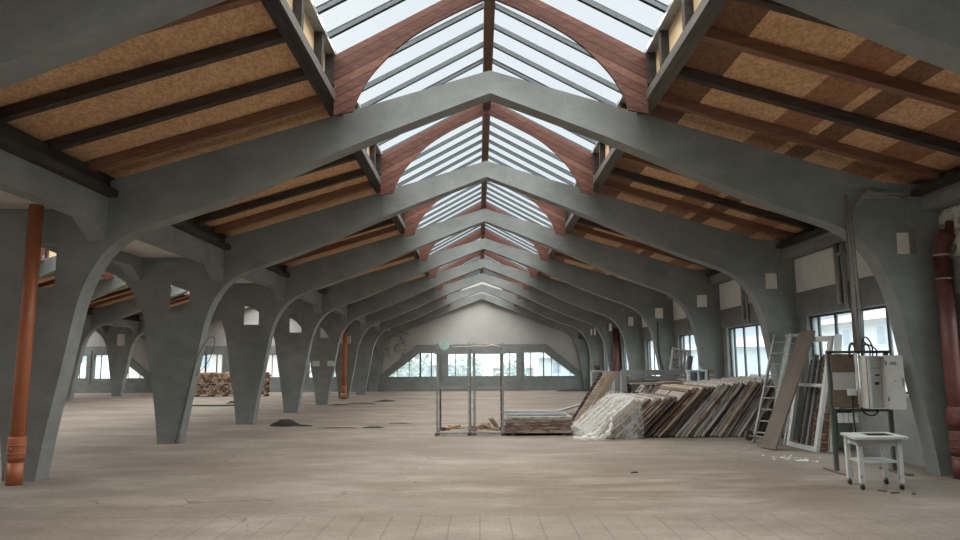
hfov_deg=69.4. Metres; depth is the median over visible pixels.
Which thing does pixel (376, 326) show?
beam
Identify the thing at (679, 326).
lintel
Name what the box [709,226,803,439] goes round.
column
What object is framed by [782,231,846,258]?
beam
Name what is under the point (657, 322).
loose cable
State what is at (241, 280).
slab
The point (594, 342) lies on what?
column
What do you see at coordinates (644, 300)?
column
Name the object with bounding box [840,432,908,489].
table
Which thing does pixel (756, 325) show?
window
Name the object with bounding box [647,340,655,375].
window
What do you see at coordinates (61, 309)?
column
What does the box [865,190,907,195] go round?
cable tray
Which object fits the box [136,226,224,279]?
beam
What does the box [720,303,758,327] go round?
lintel
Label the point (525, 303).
beam
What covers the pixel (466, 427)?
wood offcut
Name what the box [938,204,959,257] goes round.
trim
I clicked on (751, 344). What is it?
house
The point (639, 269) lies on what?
beam
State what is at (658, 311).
trim
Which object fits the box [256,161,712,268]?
beam
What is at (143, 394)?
block
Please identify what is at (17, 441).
downpipe
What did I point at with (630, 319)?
trim
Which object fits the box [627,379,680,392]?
stand
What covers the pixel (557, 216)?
beam
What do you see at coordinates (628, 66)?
beam
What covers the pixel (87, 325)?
beam
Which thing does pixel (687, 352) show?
slatted panel
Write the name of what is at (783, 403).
plank
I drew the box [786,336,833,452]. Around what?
window frame
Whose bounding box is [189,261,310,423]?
column
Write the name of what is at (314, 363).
wall plate
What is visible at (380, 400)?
dirt patch
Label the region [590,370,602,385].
frame
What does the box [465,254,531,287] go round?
roof window
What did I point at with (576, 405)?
board
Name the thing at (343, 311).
beam
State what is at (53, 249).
beam
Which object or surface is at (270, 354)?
window
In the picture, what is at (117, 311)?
beam
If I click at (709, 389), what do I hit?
board
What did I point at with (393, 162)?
beam
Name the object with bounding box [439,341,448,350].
round lid
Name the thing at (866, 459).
shelf
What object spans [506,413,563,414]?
batten
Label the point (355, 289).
beam
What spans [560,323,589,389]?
column
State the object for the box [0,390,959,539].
floor
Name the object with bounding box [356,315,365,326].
beam
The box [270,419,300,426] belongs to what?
heap
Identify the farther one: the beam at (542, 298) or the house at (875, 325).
the house at (875, 325)
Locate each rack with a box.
[434,343,471,435]
[472,343,506,435]
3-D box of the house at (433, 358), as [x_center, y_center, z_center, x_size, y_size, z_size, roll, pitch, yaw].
[-7.614,14.866,92.831,12.200,7.000,13.200,0,-8,0]
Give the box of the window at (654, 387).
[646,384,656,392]
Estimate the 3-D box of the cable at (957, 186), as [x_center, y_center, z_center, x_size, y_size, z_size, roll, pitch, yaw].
[6.545,-1.348,8.187,0.185,0.081,4.337,0,-8,-3]
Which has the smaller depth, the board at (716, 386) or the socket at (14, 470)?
the socket at (14, 470)
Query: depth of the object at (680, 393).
15.47 m
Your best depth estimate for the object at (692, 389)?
15.30 m
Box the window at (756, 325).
[729,324,760,376]
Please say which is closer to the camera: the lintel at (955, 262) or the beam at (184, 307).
the lintel at (955, 262)
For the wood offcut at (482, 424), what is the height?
0.196 m
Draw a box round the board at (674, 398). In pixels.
[635,391,677,437]
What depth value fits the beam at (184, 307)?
38.68 m
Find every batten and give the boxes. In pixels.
[505,410,559,411]
[505,412,561,412]
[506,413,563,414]
[507,414,566,415]
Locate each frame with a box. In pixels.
[260,0,728,115]
[330,2,650,192]
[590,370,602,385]
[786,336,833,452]
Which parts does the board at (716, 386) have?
rail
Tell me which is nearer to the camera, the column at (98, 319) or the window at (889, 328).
the window at (889, 328)
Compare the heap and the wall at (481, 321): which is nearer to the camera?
the heap
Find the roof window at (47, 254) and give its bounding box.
[43,250,105,275]
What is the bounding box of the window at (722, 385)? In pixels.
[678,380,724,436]
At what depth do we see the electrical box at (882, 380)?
10.16 m
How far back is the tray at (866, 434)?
9.18 m
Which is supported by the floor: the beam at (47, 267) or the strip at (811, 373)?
the strip at (811, 373)
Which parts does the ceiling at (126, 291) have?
wall plate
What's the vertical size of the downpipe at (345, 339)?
3.930 m
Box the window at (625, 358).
[623,344,629,369]
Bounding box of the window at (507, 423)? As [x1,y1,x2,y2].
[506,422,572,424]
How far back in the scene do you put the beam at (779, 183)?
10.48 m
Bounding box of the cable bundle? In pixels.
[844,193,903,350]
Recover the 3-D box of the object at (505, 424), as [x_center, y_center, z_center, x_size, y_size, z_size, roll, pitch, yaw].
[1.315,3.664,16.569,1.500,0.058,1.700,0,-8,0]
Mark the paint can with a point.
(596, 367)
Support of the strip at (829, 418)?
on the floor
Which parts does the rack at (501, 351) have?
post, rail, rail, rail, rail, post, post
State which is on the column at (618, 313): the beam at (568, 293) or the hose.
the beam at (568, 293)
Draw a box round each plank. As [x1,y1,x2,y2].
[572,372,602,421]
[574,371,609,420]
[587,371,616,411]
[760,330,815,450]
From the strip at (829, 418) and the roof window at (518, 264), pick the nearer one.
the strip at (829, 418)
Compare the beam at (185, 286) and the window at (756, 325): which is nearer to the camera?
the window at (756, 325)
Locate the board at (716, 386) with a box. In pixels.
[674,382,719,436]
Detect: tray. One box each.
[864,433,888,435]
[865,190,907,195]
[865,192,907,194]
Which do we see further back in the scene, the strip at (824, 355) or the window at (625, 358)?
the window at (625, 358)
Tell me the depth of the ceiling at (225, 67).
9.07 m
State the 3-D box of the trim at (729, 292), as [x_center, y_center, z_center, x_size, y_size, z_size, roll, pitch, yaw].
[6.826,0.480,17.505,0.040,0.720,4.382,0,-8,0]
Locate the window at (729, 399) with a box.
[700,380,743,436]
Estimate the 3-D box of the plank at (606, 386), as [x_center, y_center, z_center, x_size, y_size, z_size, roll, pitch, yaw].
[3.279,3.493,18.981,1.049,1.424,0.071,1,-8,-9]
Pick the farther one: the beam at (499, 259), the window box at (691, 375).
the beam at (499, 259)
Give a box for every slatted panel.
[669,347,689,369]
[687,356,692,369]
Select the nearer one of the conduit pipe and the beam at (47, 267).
the conduit pipe
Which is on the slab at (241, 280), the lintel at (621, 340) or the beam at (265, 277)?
the beam at (265, 277)
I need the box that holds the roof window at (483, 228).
[424,223,541,275]
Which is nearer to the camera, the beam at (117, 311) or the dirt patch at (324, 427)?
the dirt patch at (324, 427)
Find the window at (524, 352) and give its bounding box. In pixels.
[524,352,575,376]
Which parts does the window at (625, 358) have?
frame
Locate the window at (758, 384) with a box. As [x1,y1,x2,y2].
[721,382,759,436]
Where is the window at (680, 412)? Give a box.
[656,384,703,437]
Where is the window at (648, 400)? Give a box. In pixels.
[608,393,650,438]
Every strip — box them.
[797,360,811,442]
[800,357,814,443]
[803,354,818,444]
[805,360,819,444]
[808,357,821,445]
[810,354,825,445]
[820,407,829,451]
[828,418,830,451]
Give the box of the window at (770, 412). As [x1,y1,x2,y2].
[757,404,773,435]
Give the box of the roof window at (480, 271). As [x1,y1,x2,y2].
[461,268,501,279]
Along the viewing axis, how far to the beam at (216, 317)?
43.38 m
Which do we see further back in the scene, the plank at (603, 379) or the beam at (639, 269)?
the beam at (639, 269)
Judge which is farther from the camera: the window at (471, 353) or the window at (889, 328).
the window at (471, 353)
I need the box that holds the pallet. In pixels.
[210,383,230,384]
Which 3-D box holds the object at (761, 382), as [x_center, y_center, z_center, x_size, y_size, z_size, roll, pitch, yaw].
[5.835,3.221,16.557,0.934,1.236,2.600,0,-8,0]
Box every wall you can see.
[86,281,582,377]
[589,204,959,466]
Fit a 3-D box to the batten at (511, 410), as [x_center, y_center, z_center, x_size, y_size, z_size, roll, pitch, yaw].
[1.313,3.547,17.401,1.380,0.035,0.140,0,-8,0]
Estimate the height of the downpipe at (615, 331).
3.300 m
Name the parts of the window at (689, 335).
frame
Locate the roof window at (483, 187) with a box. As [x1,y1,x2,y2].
[400,181,556,258]
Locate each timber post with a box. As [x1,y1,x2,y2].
[607,371,610,394]
[611,371,614,394]
[615,371,619,393]
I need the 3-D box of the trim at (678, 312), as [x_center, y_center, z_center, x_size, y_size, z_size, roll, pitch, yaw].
[6.820,1.124,22.214,0.040,0.720,4.382,0,-8,0]
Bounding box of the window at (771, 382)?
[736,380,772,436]
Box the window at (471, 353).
[448,353,516,376]
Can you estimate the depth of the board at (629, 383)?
18.32 m
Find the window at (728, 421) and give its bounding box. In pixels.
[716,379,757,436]
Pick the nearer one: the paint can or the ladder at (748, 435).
the ladder at (748, 435)
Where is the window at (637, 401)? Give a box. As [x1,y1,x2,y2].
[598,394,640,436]
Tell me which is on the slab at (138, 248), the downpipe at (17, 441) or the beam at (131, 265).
the beam at (131, 265)
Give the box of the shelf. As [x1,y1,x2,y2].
[849,457,897,462]
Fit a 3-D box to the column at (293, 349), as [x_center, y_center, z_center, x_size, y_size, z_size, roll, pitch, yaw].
[-6.557,2.680,24.386,3.420,4.575,0.320,0,-8,0]
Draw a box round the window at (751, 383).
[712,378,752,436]
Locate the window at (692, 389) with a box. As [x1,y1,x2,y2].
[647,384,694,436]
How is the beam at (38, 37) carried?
on the column
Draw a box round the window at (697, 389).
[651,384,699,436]
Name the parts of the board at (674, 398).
rail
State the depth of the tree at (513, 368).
80.98 m
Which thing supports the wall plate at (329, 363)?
attached to the column at (323, 350)
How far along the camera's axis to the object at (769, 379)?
15.28 m
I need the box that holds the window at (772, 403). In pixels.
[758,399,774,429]
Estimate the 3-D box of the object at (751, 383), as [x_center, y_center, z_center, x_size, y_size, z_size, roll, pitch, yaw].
[5.583,3.235,16.568,0.964,1.214,2.600,0,-8,0]
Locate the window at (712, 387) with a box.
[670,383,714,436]
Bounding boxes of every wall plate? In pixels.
[312,361,319,365]
[327,361,334,365]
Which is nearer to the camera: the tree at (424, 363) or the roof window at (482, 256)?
the roof window at (482, 256)
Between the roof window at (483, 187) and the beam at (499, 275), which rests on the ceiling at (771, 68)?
the roof window at (483, 187)
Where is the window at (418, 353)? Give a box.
[388,353,431,376]
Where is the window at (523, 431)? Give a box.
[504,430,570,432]
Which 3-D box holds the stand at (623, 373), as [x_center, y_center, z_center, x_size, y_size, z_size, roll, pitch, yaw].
[5.028,3.569,19.755,2.000,1.430,0.100,0,-8,0]
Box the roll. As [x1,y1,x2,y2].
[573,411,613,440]
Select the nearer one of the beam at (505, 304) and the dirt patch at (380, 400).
the dirt patch at (380, 400)
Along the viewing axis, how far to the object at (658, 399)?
15.03 m
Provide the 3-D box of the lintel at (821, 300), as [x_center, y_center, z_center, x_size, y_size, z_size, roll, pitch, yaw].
[6.829,0.456,12.717,0.055,0.510,4.412,0,-8,0]
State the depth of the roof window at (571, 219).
17.69 m
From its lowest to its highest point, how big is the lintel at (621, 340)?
0.510 m
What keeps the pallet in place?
on the log
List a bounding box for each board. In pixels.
[559,403,580,411]
[629,383,678,383]
[635,391,677,437]
[658,381,686,382]
[666,384,711,437]
[674,382,719,436]
[692,380,735,436]
[708,378,750,436]
[830,334,841,451]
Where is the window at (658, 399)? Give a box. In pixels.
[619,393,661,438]
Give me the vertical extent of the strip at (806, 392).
1.662 m
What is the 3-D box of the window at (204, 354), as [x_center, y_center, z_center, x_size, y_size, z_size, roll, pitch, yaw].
[-17.648,6.012,43.323,3.160,1.540,0.060,0,-8,0]
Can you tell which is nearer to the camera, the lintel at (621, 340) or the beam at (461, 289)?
the lintel at (621, 340)
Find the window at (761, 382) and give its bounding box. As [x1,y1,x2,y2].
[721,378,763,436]
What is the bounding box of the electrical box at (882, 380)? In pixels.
[858,355,906,408]
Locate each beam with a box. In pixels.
[0,0,959,88]
[0,149,108,241]
[38,256,55,279]
[40,247,46,261]
[42,247,56,252]
[84,315,90,328]
[90,276,127,301]
[98,325,106,333]
[105,271,113,280]
[105,286,188,323]
[106,319,138,332]
[111,251,142,280]
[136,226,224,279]
[155,70,819,226]
[169,302,188,311]
[171,283,189,290]
[210,306,249,323]
[243,268,284,300]
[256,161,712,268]
[297,291,322,312]
[310,209,656,291]
[323,322,329,327]
[332,0,648,115]
[333,305,347,320]
[342,238,622,305]
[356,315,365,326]
[364,259,599,314]
[373,323,379,331]
[379,101,594,195]
[380,273,582,321]
[386,328,390,335]
[392,284,569,326]
[402,293,559,330]
[404,196,565,236]
[419,203,548,261]
[429,229,536,278]
[436,250,528,290]
[441,269,522,299]
[445,289,517,306]
[710,272,733,283]
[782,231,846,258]
[920,181,959,210]
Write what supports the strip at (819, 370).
on the floor
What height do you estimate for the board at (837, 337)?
2.125 m
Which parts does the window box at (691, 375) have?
pane, head rail, pane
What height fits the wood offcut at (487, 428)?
0.080 m
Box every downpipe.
[5,204,43,485]
[340,328,350,398]
[612,329,619,372]
[932,221,959,478]
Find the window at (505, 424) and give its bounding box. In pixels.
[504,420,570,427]
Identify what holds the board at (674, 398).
on the floor
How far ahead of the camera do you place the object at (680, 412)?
15.21 m
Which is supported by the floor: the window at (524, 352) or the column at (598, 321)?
the column at (598, 321)
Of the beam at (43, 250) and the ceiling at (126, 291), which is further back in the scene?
the ceiling at (126, 291)
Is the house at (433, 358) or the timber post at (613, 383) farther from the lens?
the house at (433, 358)
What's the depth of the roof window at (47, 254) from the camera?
25.22 m
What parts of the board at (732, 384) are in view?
rail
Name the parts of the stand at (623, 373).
rail, rail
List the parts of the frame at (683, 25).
eave rail, eave rail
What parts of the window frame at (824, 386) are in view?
rail, rail, rail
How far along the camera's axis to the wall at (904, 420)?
12.24 m
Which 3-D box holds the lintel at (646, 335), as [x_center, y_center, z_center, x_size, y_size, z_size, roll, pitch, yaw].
[6.809,2.389,26.842,0.055,0.510,4.412,0,-8,0]
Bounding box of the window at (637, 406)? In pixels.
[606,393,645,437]
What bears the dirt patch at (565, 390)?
on the floor
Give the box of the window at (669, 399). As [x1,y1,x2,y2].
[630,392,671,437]
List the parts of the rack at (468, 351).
post, post, rail, rail, rail, post, post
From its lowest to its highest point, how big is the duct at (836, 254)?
1.240 m
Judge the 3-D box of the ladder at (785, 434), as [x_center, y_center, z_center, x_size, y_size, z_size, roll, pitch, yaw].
[6.269,2.411,14.164,0.863,2.213,0.480,4,-9,-28]
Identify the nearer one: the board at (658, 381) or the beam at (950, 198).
the beam at (950, 198)
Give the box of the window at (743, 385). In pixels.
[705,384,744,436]
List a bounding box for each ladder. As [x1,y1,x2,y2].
[744,333,791,442]
[773,334,797,444]
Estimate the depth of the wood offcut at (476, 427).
16.22 m
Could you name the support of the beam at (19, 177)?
on the column
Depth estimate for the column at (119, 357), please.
38.36 m
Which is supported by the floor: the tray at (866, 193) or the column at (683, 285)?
the column at (683, 285)
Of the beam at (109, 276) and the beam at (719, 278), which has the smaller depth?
the beam at (719, 278)
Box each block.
[142,393,152,395]
[708,370,713,379]
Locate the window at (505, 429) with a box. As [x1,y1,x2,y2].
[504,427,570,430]
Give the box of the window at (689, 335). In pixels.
[680,334,700,375]
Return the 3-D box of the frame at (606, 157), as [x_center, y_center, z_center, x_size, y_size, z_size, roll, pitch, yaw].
[0.147,-3.043,13.025,4.900,2.060,4.752,0,-8,0]
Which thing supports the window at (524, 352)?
in the wall at (481, 321)
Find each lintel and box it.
[619,333,623,343]
[642,327,651,339]
[673,318,692,335]
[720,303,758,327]
[795,276,884,316]
[951,256,959,293]
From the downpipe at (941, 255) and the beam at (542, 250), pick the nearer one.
the downpipe at (941, 255)
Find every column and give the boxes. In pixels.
[0,167,163,481]
[66,306,107,400]
[96,316,145,395]
[105,229,260,443]
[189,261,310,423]
[245,281,342,412]
[290,299,364,404]
[321,310,379,398]
[347,319,391,394]
[361,324,401,391]
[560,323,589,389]
[570,317,603,378]
[583,309,620,370]
[599,297,644,379]
[622,279,676,375]
[656,259,724,378]
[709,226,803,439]
[811,164,952,475]
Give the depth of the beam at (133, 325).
37.34 m
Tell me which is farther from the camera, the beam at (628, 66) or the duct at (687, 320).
the duct at (687, 320)
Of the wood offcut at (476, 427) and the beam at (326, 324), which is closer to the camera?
the wood offcut at (476, 427)
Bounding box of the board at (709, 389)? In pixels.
[666,384,711,437]
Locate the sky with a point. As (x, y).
(487, 360)
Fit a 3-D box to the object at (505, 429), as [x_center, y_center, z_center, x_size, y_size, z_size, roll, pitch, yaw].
[1.308,3.723,16.557,1.500,0.058,1.700,0,-8,0]
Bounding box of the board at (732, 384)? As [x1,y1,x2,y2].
[692,380,735,436]
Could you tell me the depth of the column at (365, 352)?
38.34 m
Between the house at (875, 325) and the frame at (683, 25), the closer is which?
the frame at (683, 25)
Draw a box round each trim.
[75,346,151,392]
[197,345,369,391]
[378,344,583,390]
[619,317,632,332]
[642,308,662,327]
[673,295,706,320]
[719,273,776,309]
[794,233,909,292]
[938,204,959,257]
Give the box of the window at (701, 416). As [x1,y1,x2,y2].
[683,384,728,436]
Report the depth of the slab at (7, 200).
9.92 m
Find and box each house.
[128,354,278,377]
[391,355,466,376]
[488,358,535,375]
[534,355,574,375]
[686,335,770,376]
[821,308,907,391]
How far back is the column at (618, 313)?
29.08 m
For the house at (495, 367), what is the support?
on the ground
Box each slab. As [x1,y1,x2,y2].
[0,190,50,208]
[121,240,184,257]
[235,278,253,282]
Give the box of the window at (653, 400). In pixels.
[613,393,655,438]
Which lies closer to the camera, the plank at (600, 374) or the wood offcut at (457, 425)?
the wood offcut at (457, 425)
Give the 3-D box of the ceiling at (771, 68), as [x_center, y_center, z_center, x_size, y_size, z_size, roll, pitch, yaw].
[4.715,-0.589,19.890,4.300,1.589,28.534,0,-8,0]
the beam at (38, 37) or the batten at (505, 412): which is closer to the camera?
the beam at (38, 37)
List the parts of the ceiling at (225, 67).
wall plate, wall plate, wall plate, wall plate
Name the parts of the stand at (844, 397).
post, panel, rail, rail, post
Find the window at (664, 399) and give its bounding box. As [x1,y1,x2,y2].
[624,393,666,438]
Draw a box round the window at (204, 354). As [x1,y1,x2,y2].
[203,354,217,371]
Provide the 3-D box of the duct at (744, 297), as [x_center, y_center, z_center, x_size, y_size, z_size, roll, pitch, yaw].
[6.747,0.744,17.660,0.110,1.240,0.400,0,-8,0]
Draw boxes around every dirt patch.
[324,427,355,427]
[361,426,384,427]
[374,400,392,401]
[558,389,587,391]
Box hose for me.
[192,405,233,405]
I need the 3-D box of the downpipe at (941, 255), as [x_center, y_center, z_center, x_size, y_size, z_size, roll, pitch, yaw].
[6.727,1.092,9.841,0.336,3.630,0.288,0,-8,0]
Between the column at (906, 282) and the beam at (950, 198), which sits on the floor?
the column at (906, 282)
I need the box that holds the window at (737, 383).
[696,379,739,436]
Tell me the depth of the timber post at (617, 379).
20.10 m
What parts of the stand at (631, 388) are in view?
panel, rail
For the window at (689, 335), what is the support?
in the wall at (904, 420)
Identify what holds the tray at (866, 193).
on the cable tray at (903, 192)
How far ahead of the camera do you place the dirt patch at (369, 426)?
17.91 m
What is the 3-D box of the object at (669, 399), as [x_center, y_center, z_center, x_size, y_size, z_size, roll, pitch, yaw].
[3.731,3.405,16.516,0.926,0.883,3.000,0,-8,0]
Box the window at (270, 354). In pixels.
[270,354,279,377]
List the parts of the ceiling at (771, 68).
wall plate, wall plate, wall plate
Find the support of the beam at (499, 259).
attached to the roof window at (518, 264)
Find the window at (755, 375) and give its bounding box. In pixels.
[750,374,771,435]
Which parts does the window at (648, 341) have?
frame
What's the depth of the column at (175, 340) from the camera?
14.86 m
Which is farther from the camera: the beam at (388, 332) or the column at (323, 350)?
the beam at (388, 332)
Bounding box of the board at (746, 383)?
[708,378,750,436]
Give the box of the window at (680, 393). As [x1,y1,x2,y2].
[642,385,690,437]
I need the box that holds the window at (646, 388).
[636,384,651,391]
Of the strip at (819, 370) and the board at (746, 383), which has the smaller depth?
the strip at (819, 370)
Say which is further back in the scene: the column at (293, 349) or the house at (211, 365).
the house at (211, 365)
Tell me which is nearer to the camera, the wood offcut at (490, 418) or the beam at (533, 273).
the wood offcut at (490, 418)
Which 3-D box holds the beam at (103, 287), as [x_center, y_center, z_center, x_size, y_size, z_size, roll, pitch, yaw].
[-13.287,0.777,29.434,10.000,2.360,0.320,0,-8,0]
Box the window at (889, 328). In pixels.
[810,305,907,393]
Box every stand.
[620,370,685,393]
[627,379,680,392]
[823,336,913,476]
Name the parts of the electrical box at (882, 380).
panel, panel, frame, plate, panel, door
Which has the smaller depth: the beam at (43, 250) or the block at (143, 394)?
the beam at (43, 250)
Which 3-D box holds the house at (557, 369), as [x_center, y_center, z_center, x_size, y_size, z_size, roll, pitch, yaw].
[11.890,13.688,87.972,9.200,7.800,11.200,0,-8,0]
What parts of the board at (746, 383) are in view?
rail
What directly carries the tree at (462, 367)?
on the ground
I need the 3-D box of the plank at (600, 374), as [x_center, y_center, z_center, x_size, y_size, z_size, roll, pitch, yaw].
[3.018,3.568,19.526,0.981,1.389,0.064,1,-8,-10]
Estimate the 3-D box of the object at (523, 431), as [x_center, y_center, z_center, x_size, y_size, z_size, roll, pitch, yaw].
[1.313,3.784,16.560,1.500,0.058,1.700,0,-8,0]
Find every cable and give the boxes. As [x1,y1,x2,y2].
[175,336,214,442]
[657,322,663,369]
[906,186,959,199]
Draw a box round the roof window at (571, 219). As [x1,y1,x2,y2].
[380,118,596,232]
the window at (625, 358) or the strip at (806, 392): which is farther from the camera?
the window at (625, 358)
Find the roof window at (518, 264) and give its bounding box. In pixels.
[434,237,529,287]
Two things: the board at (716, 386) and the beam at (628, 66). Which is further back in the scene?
the board at (716, 386)
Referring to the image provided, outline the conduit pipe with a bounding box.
[780,232,832,250]
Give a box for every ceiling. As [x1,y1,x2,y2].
[0,0,424,305]
[38,274,188,320]
[540,0,959,293]
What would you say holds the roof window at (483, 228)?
on the ceiling at (771, 68)
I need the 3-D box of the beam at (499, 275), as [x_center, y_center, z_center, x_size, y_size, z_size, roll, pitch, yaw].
[0.113,0.594,38.313,4.700,2.130,0.120,0,-8,0]
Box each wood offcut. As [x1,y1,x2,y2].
[442,424,460,430]
[448,425,472,428]
[468,425,483,429]
[480,423,495,427]
[486,427,498,430]
[488,416,498,427]
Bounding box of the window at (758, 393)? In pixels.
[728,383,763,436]
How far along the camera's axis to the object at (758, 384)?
15.20 m
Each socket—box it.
[5,462,23,485]
[341,393,345,398]
[951,456,959,478]
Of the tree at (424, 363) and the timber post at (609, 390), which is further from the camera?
the tree at (424, 363)
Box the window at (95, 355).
[93,355,144,378]
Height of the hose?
0.060 m
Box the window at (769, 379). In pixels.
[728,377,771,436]
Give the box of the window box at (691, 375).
[685,370,707,380]
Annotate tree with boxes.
[389,353,430,376]
[448,354,484,375]
[494,360,527,375]
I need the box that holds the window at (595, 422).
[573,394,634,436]
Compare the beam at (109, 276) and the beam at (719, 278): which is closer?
the beam at (719, 278)
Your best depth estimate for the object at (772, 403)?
15.28 m
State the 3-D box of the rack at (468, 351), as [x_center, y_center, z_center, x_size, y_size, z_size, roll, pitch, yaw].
[-0.627,2.829,16.594,0.875,2.100,1.450,0,-8,0]
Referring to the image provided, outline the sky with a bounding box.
[78,345,695,377]
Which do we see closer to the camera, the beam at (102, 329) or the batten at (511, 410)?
the batten at (511, 410)
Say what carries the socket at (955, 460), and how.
attached to the downpipe at (941, 255)
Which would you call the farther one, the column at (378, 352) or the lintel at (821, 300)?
the column at (378, 352)
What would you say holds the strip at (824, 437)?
on the floor
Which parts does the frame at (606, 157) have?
eave rail, eave rail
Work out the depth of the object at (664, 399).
15.04 m
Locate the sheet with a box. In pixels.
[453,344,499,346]
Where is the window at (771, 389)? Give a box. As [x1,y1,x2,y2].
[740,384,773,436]
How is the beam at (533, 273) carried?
attached to the roof window at (483, 228)
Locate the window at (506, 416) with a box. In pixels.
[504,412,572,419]
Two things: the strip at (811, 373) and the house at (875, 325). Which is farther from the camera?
the house at (875, 325)
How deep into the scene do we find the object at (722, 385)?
15.24 m
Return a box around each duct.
[686,316,691,331]
[740,286,749,322]
[833,241,849,307]
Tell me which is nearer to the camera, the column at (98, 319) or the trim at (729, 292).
the trim at (729, 292)
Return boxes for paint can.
[594,365,599,369]
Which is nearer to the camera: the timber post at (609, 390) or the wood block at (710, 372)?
the wood block at (710, 372)
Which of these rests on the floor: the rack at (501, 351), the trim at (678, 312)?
the rack at (501, 351)
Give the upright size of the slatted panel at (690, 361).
0.567 m
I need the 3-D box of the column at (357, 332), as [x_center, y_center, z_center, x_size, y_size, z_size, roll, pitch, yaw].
[-6.569,3.969,33.803,3.420,4.575,0.320,0,-8,0]
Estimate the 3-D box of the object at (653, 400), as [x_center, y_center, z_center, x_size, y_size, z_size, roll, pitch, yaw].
[3.367,3.414,16.484,0.947,0.861,3.000,0,-8,0]
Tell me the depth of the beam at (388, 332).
43.00 m

